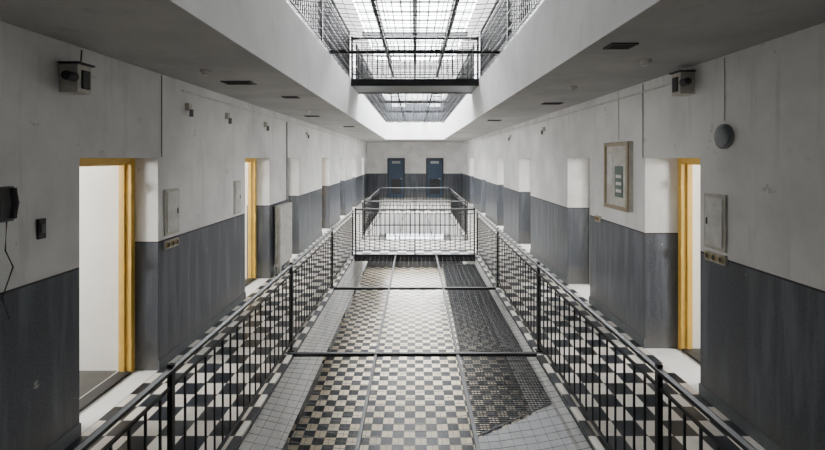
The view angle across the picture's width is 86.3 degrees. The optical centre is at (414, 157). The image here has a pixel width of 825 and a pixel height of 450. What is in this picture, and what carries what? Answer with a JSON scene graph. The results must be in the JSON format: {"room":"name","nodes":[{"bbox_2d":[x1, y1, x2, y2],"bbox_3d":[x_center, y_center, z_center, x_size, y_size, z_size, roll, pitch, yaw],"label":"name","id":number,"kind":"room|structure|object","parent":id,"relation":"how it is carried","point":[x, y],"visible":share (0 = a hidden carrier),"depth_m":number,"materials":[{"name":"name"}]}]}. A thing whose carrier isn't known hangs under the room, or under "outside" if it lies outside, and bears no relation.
{"room":"prison interior","nodes":[
{"label":"prison interior","id":0,"kind":"room"},
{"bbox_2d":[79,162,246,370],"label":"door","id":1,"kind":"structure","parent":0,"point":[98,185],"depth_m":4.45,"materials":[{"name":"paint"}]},
{"bbox_2d":[0,0,366,449],"bbox_3d":[-2.800,0.450,11.400,0.400,11.000,25.200,0,0,0],"label":"wall","id":2,"kind":"structure","parent":0,"point":[45,131],"depth_m":4.25,"materials":[{"name":"paint"}]},
{"bbox_2d":[0,186,19,318],"bbox_3d":[-2.553,0.605,2.777,0.095,0.851,0.114,0,0,0],"label":"wall telephone","id":3,"kind":"object","parent":2,"relation":"attached to","point":[9,200],"visible":1,"depth_m":2.76,"materials":[{"name":"grey plastic"}]},
{"bbox_2d":[36,218,45,239],"bbox_3d":[-2.585,0.490,3.050,0.030,0.140,0.060,0,0,0],"label":"wall switch","id":4,"kind":"object","parent":2,"relation":"attached to","point":[40,223],"visible":1,"depth_m":3.04,"materials":[{"name":"plastic"}]},
{"bbox_2d":[57,61,95,94],"bbox_3d":[-2.520,-0.593,3.243,0.160,0.225,0.245,0,0,0],"label":"alarm box","id":5,"kind":"object","parent":2,"relation":"attached to","point":[74,76],"visible":1,"depth_m":3.21,"materials":[{"name":"beige metal"}]},
{"bbox_2d":[79,158,134,412],"bbox_3d":[-2.886,1.075,3.930,0.148,2.150,1.040,0,0,0],"label":"door frame","id":6,"kind":"structure","parent":2,"relation":"attached to","point":[126,166],"depth_m":4.39,"materials":[{"name":"wood"}]},
{"bbox_2d":[161,75,161,156],"bbox_3d":[-2.590,-0.430,4.500,0.009,0.840,0.010,0,0,0],"label":"cable conduit","id":7,"kind":"object","parent":2,"relation":"attached to","point":[161,75],"visible":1,"depth_m":4.50,"materials":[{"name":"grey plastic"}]},
{"bbox_2d":[164,188,178,235],"bbox_3d":[-2.582,0.570,4.685,0.036,0.480,0.270,0,0,0],"label":"electrical panel","id":8,"kind":"object","parent":2,"relation":"attached to","point":[171,196],"visible":1,"depth_m":4.65,"materials":[{"name":"metal"}]},
{"bbox_2d":[164,237,178,249],"bbox_3d":[-2.583,0.907,4.678,0.034,0.085,0.255,0,0,0],"label":"strip","id":9,"kind":"object","parent":2,"relation":"attached to","point":[173,242],"visible":1,"depth_m":4.65,"materials":[{"name":"beige plastic"}]},
{"bbox_2d":[185,103,193,116],"bbox_3d":[-2.560,-0.545,5.000,0.080,0.150,0.060,0,0,0],"label":"wall sensor","id":10,"kind":"object","parent":2,"relation":"attached to","point":[188,106],"visible":1,"depth_m":4.98,"materials":[{"name":"beige plastic"}]},
{"bbox_2d":[45,196,367,449],"bbox_3d":[-2.592,2.100,11.400,0.015,0.100,25.200,0,0,0],"label":"baseboard","id":11,"kind":"structure","parent":2,"relation":"attached to","point":[67,439],"depth_m":5.04,"materials":[{"name":"grey tile"}]},
{"bbox_2d":[225,113,231,123],"bbox_3d":[-2.560,-0.545,6.050,0.080,0.150,0.060,0,0,0],"label":"wall sensor","id":12,"kind":"object","parent":2,"relation":"attached to","point":[227,115],"visible":1,"depth_m":6.02,"materials":[{"name":"beige plastic"}]},
{"bbox_2d":[233,180,240,214],"bbox_3d":[-2.582,0.570,6.410,0.036,0.480,0.220,0,0,0],"label":"electrical panel","id":13,"kind":"object","parent":2,"relation":"attached to","point":[236,184],"visible":1,"depth_m":6.36,"materials":[{"name":"metal"}]},
{"bbox_2d":[245,158,255,286],"bbox_3d":[-2.886,1.075,7.290,0.148,2.150,1.120,0,0,0],"label":"door frame","id":14,"kind":"structure","parent":2,"relation":"attached to","point":[251,161],"depth_m":7.79,"materials":[{"name":"wood"}]},
{"bbox_2d":[182,90,365,143],"bbox_3d":[-2.590,-0.750,14.200,0.017,0.020,18.600,0,0,0],"label":"cable conduit","id":15,"kind":"object","parent":2,"relation":"attached to","point":[182,90],"visible":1,"depth_m":6.76,"materials":[{"name":"grey plastic"}]},
{"bbox_2d":[286,122,286,199],"bbox_3d":[-2.590,0.060,8.900,0.017,1.580,0.020,0,0,0],"label":"cable conduit","id":16,"kind":"object","parent":2,"relation":"attached to","point":[286,122],"visible":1,"depth_m":8.89,"materials":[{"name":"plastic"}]},
{"bbox_2d":[288,158,288,201],"bbox_3d":[-2.886,1.075,9.425,0.148,2.150,0.850,0,0,0],"label":"door frame","id":17,"kind":"structure","parent":2,"relation":"attached to","point":[288,158],"depth_m":9.85,"materials":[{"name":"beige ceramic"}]},
{"bbox_2d":[288,267,530,449],"bbox_3d":[0.000,6.050,11.400,6.200,0.200,25.200,0,0,0],"label":"floor","id":18,"kind":"structure","parent":0,"point":[409,387],"depth_m":11.71,"materials":[{"name":"tile"}]},
{"bbox_2d":[0,0,824,141],"bbox_3d":[0.000,-1.255,11.400,5.200,0.790,25.200,0,0,0],"label":"ceiling","id":19,"kind":"structure","parent":0,"point":[265,43],"depth_m":3.88,"materials":[{"name":"paint"}]},
{"bbox_2d":[200,69,210,75],"bbox_3d":[-2.050,-0.835,4.300,0.098,0.050,0.098,0,0,0],"label":"smoke detector","id":20,"kind":"object","parent":19,"relation":"attached to","point":[205,72],"visible":1,"depth_m":4.27,"materials":[{"name":"white plastic"}]},
{"bbox_2d":[220,81,256,84],"bbox_3d":[-2.000,-0.854,5.000,0.340,0.012,0.200,0,0,0],"label":"ceiling vent","id":21,"kind":"object","parent":19,"relation":"attached to","point":[225,82],"depth_m":4.98,"materials":[{"name":"black metal"}]},
{"bbox_2d":[281,96,299,97],"bbox_3d":[-1.750,-0.854,6.200,0.220,0.012,0.140,0,0,0],"label":"ceiling vent","id":22,"kind":"object","parent":19,"relation":"attached to","point":[281,96],"depth_m":6.17,"materials":[{"name":"black metal"}]},
{"bbox_2d":[304,115,320,116],"bbox_3d":[-2.100,-0.854,9.000,0.300,0.012,0.200,0,0,0],"label":"ceiling vent","id":23,"kind":"object","parent":19,"relation":"attached to","point":[304,115],"depth_m":8.99,"materials":[{"name":"black metal"}]},
{"bbox_2d":[289,0,350,78],"bbox_3d":[-1.380,-2.160,5.100,0.070,1.020,8.230,0,0,0],"label":"gallery railing","id":24,"kind":"object","parent":19,"relation":"on","point":[339,58],"visible":0.63,"depth_m":7.09,"materials":[{"name":"black metal"}]},
{"bbox_2d":[355,45,385,117],"bbox_3d":[-1.380,-2.160,15.350,0.070,1.020,9.930,0,0,0],"label":"gallery railing","id":25,"kind":"object","parent":19,"relation":"on","point":[364,63],"visible":0.12,"depth_m":12.86,"materials":[{"name":"black metal"}]},
{"bbox_2d":[363,94,466,121],"bbox_3d":[0.000,-1.657,15.346,2.920,0.125,9.919,0,0,0],"label":"safety net","id":26,"kind":"object","parent":19,"relation":"attached to","point":[414,118],"visible":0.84,"depth_m":14.08,"materials":[{"name":"metal"}]},
{"bbox_2d":[351,79,478,93],"bbox_3d":[0.000,-1.585,9.800,2.680,0.150,1.200,0,0,0],"label":"footbridge","id":27,"kind":"object","parent":19,"relation":"on","point":[362,86],"visible":1,"depth_m":9.42,"materials":[{"name":"metal"}]},
{"bbox_2d":[386,100,443,120],"bbox_3d":[0.000,-2.160,20.360,2.710,1.020,0.070,0,0,0],"label":"gallery railing","id":28,"kind":"object","parent":19,"relation":"on","point":[390,100],"visible":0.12,"depth_m":20.35,"materials":[{"name":"grey metal"}]},
{"bbox_2d":[287,0,542,77],"bbox_3d":[0.000,-1.658,5.103,2.920,0.123,8.221,0,0,0],"label":"safety net","id":29,"kind":"object","parent":19,"relation":"attached to","point":[375,10],"visible":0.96,"depth_m":5.95,"materials":[{"name":"metal"}]},
{"bbox_2d":[444,45,474,118],"bbox_3d":[1.380,-2.160,15.350,0.070,1.020,9.930,0,0,0],"label":"gallery railing","id":30,"kind":"object","parent":19,"relation":"on","point":[464,63],"visible":0.16,"depth_m":12.86,"materials":[{"name":"black metal"}]},
{"bbox_2d":[479,0,540,78],"bbox_3d":[1.380,-2.160,5.100,0.070,1.020,8.230,0,0,0],"label":"gallery railing","id":31,"kind":"object","parent":19,"relation":"on","point":[485,36],"visible":0.59,"depth_m":7.09,"materials":[{"name":"black metal"}]},
{"bbox_2d":[541,102,563,104],"bbox_3d":[2.150,-0.854,6.900,0.300,0.012,0.180,0,0,0],"label":"ceiling vent","id":32,"kind":"object","parent":19,"relation":"attached to","point":[545,103],"depth_m":6.88,"materials":[{"name":"black metal"}]},
{"bbox_2d":[568,86,576,90],"bbox_3d":[1.900,-0.835,5.300,0.098,0.050,0.098,0,0,0],"label":"smoke detector","id":33,"kind":"object","parent":19,"relation":"attached to","point":[571,88],"visible":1,"depth_m":5.27,"materials":[{"name":"white plastic"}]},
{"bbox_2d":[603,43,638,49],"bbox_3d":[1.570,-0.854,3.360,0.200,0.012,0.160,0,0,0],"label":"ceiling vent","id":34,"kind":"object","parent":19,"relation":"attached to","point":[613,46],"depth_m":3.37,"materials":[{"name":"black metal"}]},
{"bbox_2d":[639,59,651,65],"bbox_3d":[2.020,-0.835,3.860,0.098,0.050,0.098,0,0,0],"label":"smoke detector","id":35,"kind":"object","parent":19,"relation":"attached to","point":[644,62],"visible":1,"depth_m":3.83,"materials":[{"name":"white plastic"}]},
{"bbox_2d":[64,197,764,449],"bbox_3d":[0.000,2.545,11.400,11.600,0.790,25.200,0,0,0],"label":"floor","id":36,"kind":"structure","parent":0,"point":[137,430],"depth_m":4.54,"materials":[{"name":"tile"}]},
{"bbox_2d":[73,210,353,449],"bbox_3d":[-1.380,1.657,4.910,0.070,0.985,9.750,0,0,0],"label":"gallery railing","id":37,"kind":"object","parent":36,"relation":"on","point":[169,374],"visible":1,"depth_m":3.34,"materials":[{"name":"black metal"}]},
{"bbox_2d":[274,202,291,276],"bbox_3d":[-2.505,1.515,8.354,0.122,1.270,0.832,0,0,0],"label":"radiator","id":38,"kind":"object","parent":36,"relation":"on","point":[283,212],"visible":0.99,"depth_m":8.21,"materials":[{"name":"white metal"}]},
{"bbox_2d":[361,188,379,239],"bbox_3d":[-1.380,1.657,14.310,0.070,0.985,5.410,0,0,0],"label":"gallery railing","id":39,"kind":"object","parent":36,"relation":"on","point":[376,197],"visible":0.71,"depth_m":13.60,"materials":[{"name":"black metal"}]},
{"bbox_2d":[235,255,594,449],"bbox_3d":[0.000,2.244,5.580,2.880,0.195,8.368,0,0,0],"label":"safety net","id":40,"kind":"object","parent":36,"relation":"attached to","point":[296,353],"visible":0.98,"depth_m":4.83,"materials":[{"name":"metal"}]},
{"bbox_2d":[441,264,551,436],"bbox_3d":[0.912,2.342,6.718,0.795,0.014,6.044,0,0,0],"label":"metal grate","id":41,"kind":"object","parent":40,"relation":"attached to","point":[484,409],"visible":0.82,"depth_m":5.35,"materials":[{"name":"metal"}]},
{"bbox_2d":[355,239,474,260],"bbox_3d":[0.000,2.215,10.675,2.680,0.150,1.850,0,0,0],"label":"footbridge","id":42,"kind":"object","parent":36,"relation":"on","point":[395,244],"visible":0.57,"depth_m":10.12,"materials":[{"name":"metal"}]},
{"bbox_2d":[354,208,475,254],"bbox_3d":[0.000,1.630,9.790,2.710,1.040,0.070,0,0,0],"label":"railing","id":43,"kind":"object","parent":42,"relation":"on","point":[414,209],"depth_m":9.78,"materials":[{"name":"black metal"}]},
{"bbox_2d":[363,200,466,239],"bbox_3d":[0.000,1.630,11.560,2.710,1.040,0.070,0,0,0],"label":"railing","id":44,"kind":"object","parent":42,"relation":"on","point":[414,201],"depth_m":11.55,"materials":[{"name":"black metal"}]},
{"bbox_2d":[365,214,464,238],"bbox_3d":[0.000,2.216,14.309,2.884,0.132,5.423,0,0,0],"label":"safety net","id":45,"kind":"object","parent":36,"relation":"attached to","point":[387,224],"visible":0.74,"depth_m":14.18,"materials":[{"name":"metal"}]},
{"bbox_2d":[380,188,449,210],"bbox_3d":[0.000,1.640,17.060,2.710,1.020,0.070,0,0,0],"label":"gallery railing","id":46,"kind":"object","parent":36,"relation":"on","point":[380,188],"visible":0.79,"depth_m":17.05,"materials":[{"name":"black metal"}]},
{"bbox_2d":[450,188,468,239],"bbox_3d":[1.380,1.657,14.310,0.070,0.985,5.410,0,0,0],"label":"gallery railing","id":47,"kind":"object","parent":36,"relation":"on","point":[453,197],"visible":0.74,"depth_m":13.58,"materials":[{"name":"black metal"}]},
{"bbox_2d":[478,406,576,449],"bbox_3d":[0.900,2.350,2.805,0.800,0.010,2.710,0,0,0],"label":"panel","id":48,"kind":"object","parent":36,"relation":"attached to","point":[547,421],"visible":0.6,"depth_m":3.70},
{"bbox_2d":[476,210,756,449],"bbox_3d":[1.380,1.657,4.910,0.070,0.985,9.750,0,0,0],"label":"gallery railing","id":49,"kind":"object","parent":36,"relation":"on","point":[660,374],"visible":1,"depth_m":3.29,"materials":[{"name":"black metal"}]},
{"bbox_2d":[367,65,462,266],"bbox_3d":[0.000,0.460,24.150,11.600,11.020,0.300,0,0,0],"label":"wall","id":50,"kind":"structure","parent":0,"point":[415,154],"depth_m":24.00,"materials":[{"name":"paint"}]},
{"bbox_2d":[387,158,404,197],"bbox_3d":[-1.025,1.075,23.945,0.950,2.150,0.110,0,0,0],"label":"door","id":51,"kind":"structure","parent":50,"relation":"in","point":[395,166],"depth_m":23.96,"materials":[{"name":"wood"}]},
{"bbox_2d":[426,158,442,197],"bbox_3d":[1.075,1.075,23.945,0.950,2.150,0.110,0,0,0],"label":"door","id":52,"kind":"structure","parent":50,"relation":"in","point":[434,166],"depth_m":23.96,"materials":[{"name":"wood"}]},
{"bbox_2d":[335,0,494,64],"bbox_3d":[0.000,-5.150,11.400,11.600,0.200,25.800,0,0,0],"label":"ceiling","id":53,"kind":"structure","parent":0,"point":[354,34],"depth_m":16.90,"materials":[{"name":"white paint"}]},
{"bbox_2d":[353,0,476,63],"bbox_3d":[0.000,-4.975,16.750,4.200,0.250,12.500,0,0,0],"label":"skylight","id":54,"kind":"object","parent":53,"relation":"attached to","point":[362,1],"visible":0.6,"depth_m":17.15,"materials":[{"name":"glass"}]},
{"bbox_2d":[351,36,478,78],"bbox_3d":[0.000,-2.100,9.240,2.710,0.900,0.070,0,0,0],"label":"railing","id":55,"kind":"object","parent":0,"point":[362,38],"depth_m":9.23,"materials":[{"name":"black metal"}]},
{"bbox_2d":[358,54,471,78],"bbox_3d":[0.000,-2.100,10.360,2.710,0.900,0.070,0,0,0],"label":"railing","id":56,"kind":"object","parent":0,"point":[386,66],"depth_m":10.35,"materials":[{"name":"black metal"}]},
{"bbox_2d":[463,0,824,449],"bbox_3d":[2.850,0.450,11.400,0.500,11.000,25.200,0,0,0],"label":"wall","id":57,"kind":"structure","parent":0,"point":[762,313],"depth_m":3.77,"materials":[{"name":"paint"}]},
{"bbox_2d":[464,83,671,143],"bbox_3d":[2.590,-0.750,13.950,0.017,0.020,19.100,0,0,0],"label":"cable conduit","id":58,"kind":"object","parent":57,"relation":"attached to","point":[669,83],"visible":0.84,"depth_m":6.17,"materials":[{"name":"grey plastic"}]},
{"bbox_2d":[589,158,589,283],"bbox_3d":[3.026,1.075,7.020,0.148,2.150,0.960,0,0,0],"label":"door frame","id":59,"kind":"structure","parent":57,"relation":"attached to","point":[589,158],"depth_m":7.49,"materials":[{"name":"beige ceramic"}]},
{"bbox_2d":[594,215,600,221],"bbox_3d":[2.583,0.858,6.235,0.034,0.085,0.170,0,0,0],"label":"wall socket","id":60,"kind":"object","parent":57,"relation":"attached to","point":[597,218],"visible":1,"depth_m":6.19,"materials":[{"name":"beige plastic"}]},
{"bbox_2d":[604,141,632,212],"bbox_3d":[2.565,0.225,5.570,0.070,0.850,0.660,0,0,0],"label":"picture frame","id":61,"kind":"object","parent":57,"relation":"attached to","point":[618,156],"visible":1,"depth_m":5.47,"materials":[{"name":"beige wood"}]},
{"bbox_2d":[618,92,618,139],"bbox_3d":[2.590,-0.535,5.600,0.010,0.610,0.012,0,0,0],"label":"cable conduit","id":62,"kind":"object","parent":57,"relation":"attached to","point":[618,92],"visible":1,"depth_m":5.59,"materials":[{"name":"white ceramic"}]},
{"bbox_2d":[462,196,784,449],"bbox_3d":[2.592,2.100,11.400,0.015,0.100,25.200,0,0,0],"label":"baseboard","id":63,"kind":"structure","parent":57,"relation":"attached to","point":[762,439],"depth_m":3.89,"materials":[{"name":"grey tile"}]},
{"bbox_2d":[642,84,642,157],"bbox_3d":[2.590,-0.420,5.000,0.009,0.840,0.010,0,0,0],"label":"cable conduit","id":64,"kind":"object","parent":57,"relation":"attached to","point":[642,84],"visible":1,"depth_m":5.00,"materials":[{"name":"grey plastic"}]},
{"bbox_2d":[669,70,695,95],"bbox_3d":[2.520,-0.703,4.112,0.160,0.225,0.245,0,0,0],"label":"security camera","id":65,"kind":"object","parent":57,"relation":"attached to","point":[683,81],"visible":1,"depth_m":4.08,"materials":[{"name":"beige metal"}]},
{"bbox_2d":[678,158,699,363],"bbox_3d":[3.026,1.075,4.490,0.148,2.150,0.960,0,0,0],"label":"door frame","id":66,"kind":"structure","parent":57,"relation":"attached to","point":[685,165],"depth_m":4.91,"materials":[{"name":"wood"}]},
{"bbox_2d":[704,193,726,252],"bbox_3d":[2.582,0.550,3.795,0.036,0.480,0.270,0,0,0],"label":"electrical panel","id":67,"kind":"object","parent":57,"relation":"attached to","point":[715,205],"visible":1,"depth_m":3.77,"materials":[{"name":"metal"}]},
{"bbox_2d":[704,250,727,265],"bbox_3d":[2.583,0.858,3.788,0.034,0.085,0.255,0,0,0],"label":"strip","id":68,"kind":"object","parent":57,"relation":"attached to","point":[718,258],"visible":1,"depth_m":3.76,"materials":[{"name":"beige plastic"}]},
{"bbox_2d":[714,124,733,148],"bbox_3d":[2.576,-0.180,3.690,0.048,0.209,0.209,0,0,0],"label":"lamp","id":69,"kind":"object","parent":57,"relation":"attached to","point":[724,134],"visible":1,"depth_m":3.65,"materials":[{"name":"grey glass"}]},
{"bbox_2d":[724,58,724,120],"bbox_3d":[2.595,-0.575,3.690,0.007,0.530,0.008,0,0,0],"label":"cable conduit","id":70,"kind":"object","parent":57,"relation":"attached to","point":[724,58],"visible":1,"depth_m":3.69,"materials":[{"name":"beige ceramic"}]},
{"bbox_2d":[693,165,699,347],"bbox_3d":[4.450,0.570,11.340,2.700,3.160,25.320,0,0,0],"label":"wall","id":71,"kind":"structure","parent":0,"point":[696,168],"depth_m":4.97,"materials":[{"name":"paint"}]}
]}

